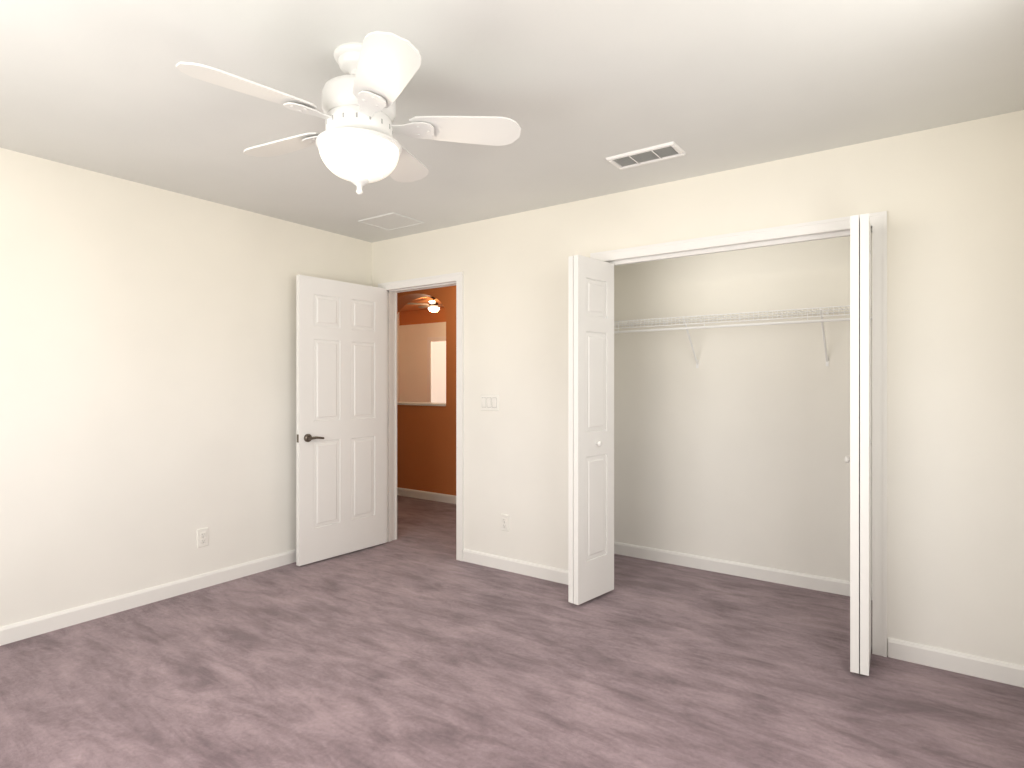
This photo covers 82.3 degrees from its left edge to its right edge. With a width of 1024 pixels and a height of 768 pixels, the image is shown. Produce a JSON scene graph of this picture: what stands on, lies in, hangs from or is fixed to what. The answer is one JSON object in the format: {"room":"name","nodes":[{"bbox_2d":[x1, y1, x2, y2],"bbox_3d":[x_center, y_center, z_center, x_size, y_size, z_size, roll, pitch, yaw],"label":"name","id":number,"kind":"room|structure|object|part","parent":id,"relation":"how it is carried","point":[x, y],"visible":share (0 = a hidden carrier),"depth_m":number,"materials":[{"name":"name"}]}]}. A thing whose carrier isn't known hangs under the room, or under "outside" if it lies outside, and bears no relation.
{"room":"empty bedroom","nodes":[
{"label":"empty bedroom","id":0,"kind":"room"},
{"bbox_2d":[0,148,371,626],"bbox_3d":[-2.292,0.060,3.290,0.120,2.440,4.040,0,0,35],"label":"wall","id":1,"kind":"structure","parent":0,"point":[147,381],"depth_m":3.38,"materials":[{"name":"paint"}]},
{"bbox_2d":[0,549,295,645],"bbox_3d":[-2.222,1.236,3.259,0.030,0.088,3.770,0,0,35],"label":"baseboard","id":2,"kind":"structure","parent":1,"relation":"attached to","point":[14,632],"depth_m":3.35,"materials":[{"name":"paint"}]},
{"bbox_2d":[197,527,207,547],"bbox_3d":[-1.940,0.965,3.679,0.009,0.115,0.070,0,0,35],"label":"electrical outlet","id":3,"kind":"object","parent":1,"relation":"attached to","point":[202,537],"visible":1,"depth_m":3.67,"materials":[{"name":"white plastic"}]},
{"bbox_2d":[397,296,445,401],"bbox_3d":[-0.362,0.060,7.471,4.870,2.440,1.780,0,0,35],"label":"wall","id":4,"kind":"structure","parent":0,"point":[417,326],"depth_m":6.92,"materials":[{"name":"paint"}]},
{"bbox_2d":[427,336,445,401],"bbox_3d":[-1.083,0.280,8.906,0.540,2.000,0.020,0,0,35],"label":"door frame","id":5,"kind":"structure","parent":4,"relation":"attached to","point":[433,339],"depth_m":9.03,"materials":[{"name":"paint"}]},
{"bbox_2d":[431,341,445,402],"bbox_3d":[-1.079,0.315,8.912,0.400,1.930,0.003,0,0,35],"label":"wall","id":6,"kind":"structure","parent":4,"relation":"attached to","point":[438,371],"depth_m":8.94,"materials":[{"name":"beige paint"}]},
{"bbox_2d":[407,297,443,311],"bbox_3d":[-1.026,-1.058,7.810,0.746,0.205,0.718,0,0,35],"label":"fan","id":7,"kind":"object","parent":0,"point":[433,305],"visible":0.77,"depth_m":7.74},
{"bbox_3d":[-1.038,-0.990,7.787,0.155,0.068,0.155,0,0,35],"label":"glass","id":8,"kind":"part","parent":7,"relation":"part of","materials":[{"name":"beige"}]},
{"bbox_2d":[397,285,455,495],"bbox_3d":[-0.940,0.060,6.649,4.630,2.440,0.250,0,0,35],"label":"wall","id":9,"kind":"structure","parent":0,"point":[426,448],"depth_m":6.45,"materials":[{"name":"orange paint"}]},
{"bbox_2d":[397,402,445,405],"bbox_3d":[-1.067,0.228,6.738,1.040,0.025,0.280,0,0,35],"label":"trim","id":10,"kind":"structure","parent":9,"relation":"on","point":[422,403],"depth_m":6.54,"materials":[{"name":"paint"}]},
{"bbox_2d":[397,487,455,503],"bbox_3d":[-1.064,1.236,6.576,4.510,0.088,0.013,0,0,35],"label":"baseboard","id":11,"kind":"structure","parent":9,"relation":"attached to","point":[433,496],"depth_m":6.47,"materials":[{"name":"paint"}]},
{"bbox_2d":[0,495,1023,767],"bbox_3d":[-0.828,1.330,4.339,7.470,0.100,7.440,0,0,35],"label":"floor","id":12,"kind":"structure","parent":0,"point":[414,645],"depth_m":2.53,"materials":[{"name":"carpet"}]},
{"bbox_2d":[0,0,1023,242],"bbox_3d":[-0.828,-1.210,4.339,7.470,0.100,7.440,0,0,35],"label":"ceiling","id":13,"kind":"structure","parent":0,"point":[579,92],"depth_m":2.29,"materials":[{"name":"paint"}]},
{"bbox_2d":[176,31,520,194],"bbox_3d":[-0.577,-0.915,2.083,1.084,0.490,1.102,0,0,35],"label":"fan","id":14,"kind":"object","parent":13,"relation":"hanging from","point":[357,144],"visible":1,"depth_m":1.98,"materials":[{"name":"white metal"}]},
{"bbox_3d":[-0.541,-0.996,2.078,0.296,0.328,0.296,0,0,35],"label":"motor","id":15,"kind":"part","parent":14,"relation":"part of","materials":[{"name":"white metal"}]},
{"bbox_3d":[-0.541,-0.780,2.078,0.278,0.112,0.278,0,0,35],"label":"lamp shade","id":16,"kind":"part","parent":14,"relation":"part of","materials":[{"name":"white glass"}]},
{"bbox_2d":[358,212,423,230],"bbox_3d":[-0.861,-1.155,4.179,0.360,0.009,0.300,0,0,35],"label":"access panel","id":17,"kind":"object","parent":13,"relation":"attached to","point":[391,221],"visible":0.94,"depth_m":4.17,"materials":[{"name":"paint"}]},
{"bbox_2d":[606,141,685,169],"bbox_3d":[0.677,-1.154,2.976,0.360,0.012,0.180,0,0,35],"label":"ceiling vent","id":18,"kind":"object","parent":13,"relation":"in","point":[656,153],"visible":1,"depth_m":2.96,"materials":[{"name":"metal"}]},
{"bbox_2d":[372,110,1023,665],"bbox_3d":[0.582,0.060,3.666,4.150,2.440,0.120,0,0,35],"label":"wall","id":19,"kind":"structure","parent":0,"point":[948,200],"depth_m":2.73,"materials":[{"name":"paint"}]},
{"bbox_2d":[378,272,463,560],"bbox_3d":[-0.676,0.253,4.550,0.815,2.055,0.124,0,0,35],"label":"door frame","id":20,"kind":"structure","parent":19,"relation":"in","point":[390,415],"depth_m":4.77,"materials":[{"name":"paint"}]},
{"bbox_2d":[296,275,386,565],"bbox_3d":[-1.256,0.253,4.395,0.035,2.030,0.775,0,0,38],"label":"door","id":21,"kind":"structure","parent":20,"relation":"attached to","point":[341,409],"depth_m":4.35,"materials":[{"name":"paint"}]},
{"bbox_2d":[297,434,323,442],"bbox_3d":[-1.444,0.380,4.155,0.158,0.058,0.168,0,0,38],"label":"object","id":22,"kind":"structure","parent":21,"relation":"attached to","point":[308,437],"depth_m":4.11,"materials":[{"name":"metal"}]},
{"bbox_2d":[481,394,498,410],"bbox_3d":[-0.160,0.130,4.106,0.162,0.115,0.013,0,0,35],"label":"switch plate","id":23,"kind":"object","parent":19,"relation":"attached to","point":[489,402],"visible":1,"depth_m":4.10,"materials":[{"name":"white plastic"}]},
{"bbox_2d":[501,514,508,531],"bbox_3d":[-0.051,0.955,4.032,0.070,0.115,0.009,0,0,35],"label":"electrical outlet","id":24,"kind":"object","parent":19,"relation":"attached to","point":[504,522],"visible":1,"depth_m":4.03,"materials":[{"name":"white plastic"}]},
{"bbox_2d":[463,549,567,584],"bbox_3d":[0.071,1.236,3.944,1.031,0.088,0.013,0,0,35],"label":"baseboard","id":25,"kind":"structure","parent":19,"relation":"attached to","point":[544,572],"depth_m":3.96,"materials":[{"name":"paint"}]},
{"bbox_2d":[590,211,886,656],"bbox_3d":[1.162,0.235,3.248,1.551,2.092,0.142,0,0,35],"label":"door frame","id":26,"kind":"structure","parent":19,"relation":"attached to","point":[733,245],"depth_m":2.78,"materials":[{"name":"paint"}]},
{"bbox_2d":[568,255,613,604],"bbox_3d":[0.489,0.265,3.486,0.103,2.030,0.360,0,0,44],"label":"bifold door","id":27,"kind":"structure","parent":26,"relation":"attached to","point":[590,428],"depth_m":3.43,"materials":[{"name":"paint"}]},
{"bbox_3d":[0.514,0.352,3.462,0.033,0.033,0.034,0,0,44],"label":"knob","id":28,"kind":"part","parent":27,"relation":"part of","materials":[{"name":"paint"}]},
{"bbox_2d":[845,213,871,675],"bbox_3d":[1.598,0.265,2.712,0.103,2.030,0.360,0,0,33],"label":"bifold door","id":29,"kind":"structure","parent":26,"relation":"attached to","point":[859,459],"depth_m":2.56,"materials":[{"name":"paint"}]},
{"bbox_3d":[1.568,0.352,2.731,0.033,0.033,0.034,0,0,33],"label":"knob","id":30,"kind":"part","parent":29,"relation":"part of","materials":[{"name":"paint"}]},
{"bbox_3d":[1.596,0.262,2.713,0.033,2.000,0.360,0,0,33],"label":"panel","id":31,"kind":"part","parent":29,"relation":"part of","materials":[{"name":"paint"}]},
{"bbox_3d":[1.627,0.262,2.693,0.033,2.000,0.360,0,0,33],"label":"panel","id":32,"kind":"part","parent":29,"relation":"part of","materials":[{"name":"paint"}]},
{"bbox_2d":[888,637,1023,687],"bbox_3d":[1.988,1.236,2.597,0.540,0.088,0.013,0,0,35],"label":"baseboard","id":33,"kind":"structure","parent":19,"relation":"attached to","point":[976,666],"depth_m":2.60,"materials":[{"name":"paint"}]},
{"bbox_2d":[614,236,849,580],"bbox_3d":[1.255,0.060,3.755,2.290,2.440,0.800,0,0,35],"label":"wall","id":34,"kind":"structure","parent":0,"point":[734,446],"depth_m":3.92,"materials":[{"name":"paint"}]},
{"bbox_2d":[614,305,849,367],"bbox_3d":[1.326,-0.278,3.856,2.048,0.336,0.315,0,0,35],"label":"closet shelf","id":35,"kind":"object","parent":34,"relation":"attached to","point":[821,316],"visible":0.79,"depth_m":3.70,"materials":[{"name":"white metal"}]},
{"bbox_2d":[614,542,849,595],"bbox_3d":[1.221,1.236,3.706,2.050,0.088,0.680,0,0,35],"label":"baseboard","id":36,"kind":"structure","parent":34,"relation":"attached to","point":[812,582],"depth_m":3.90,"materials":[{"name":"paint"}]}
]}

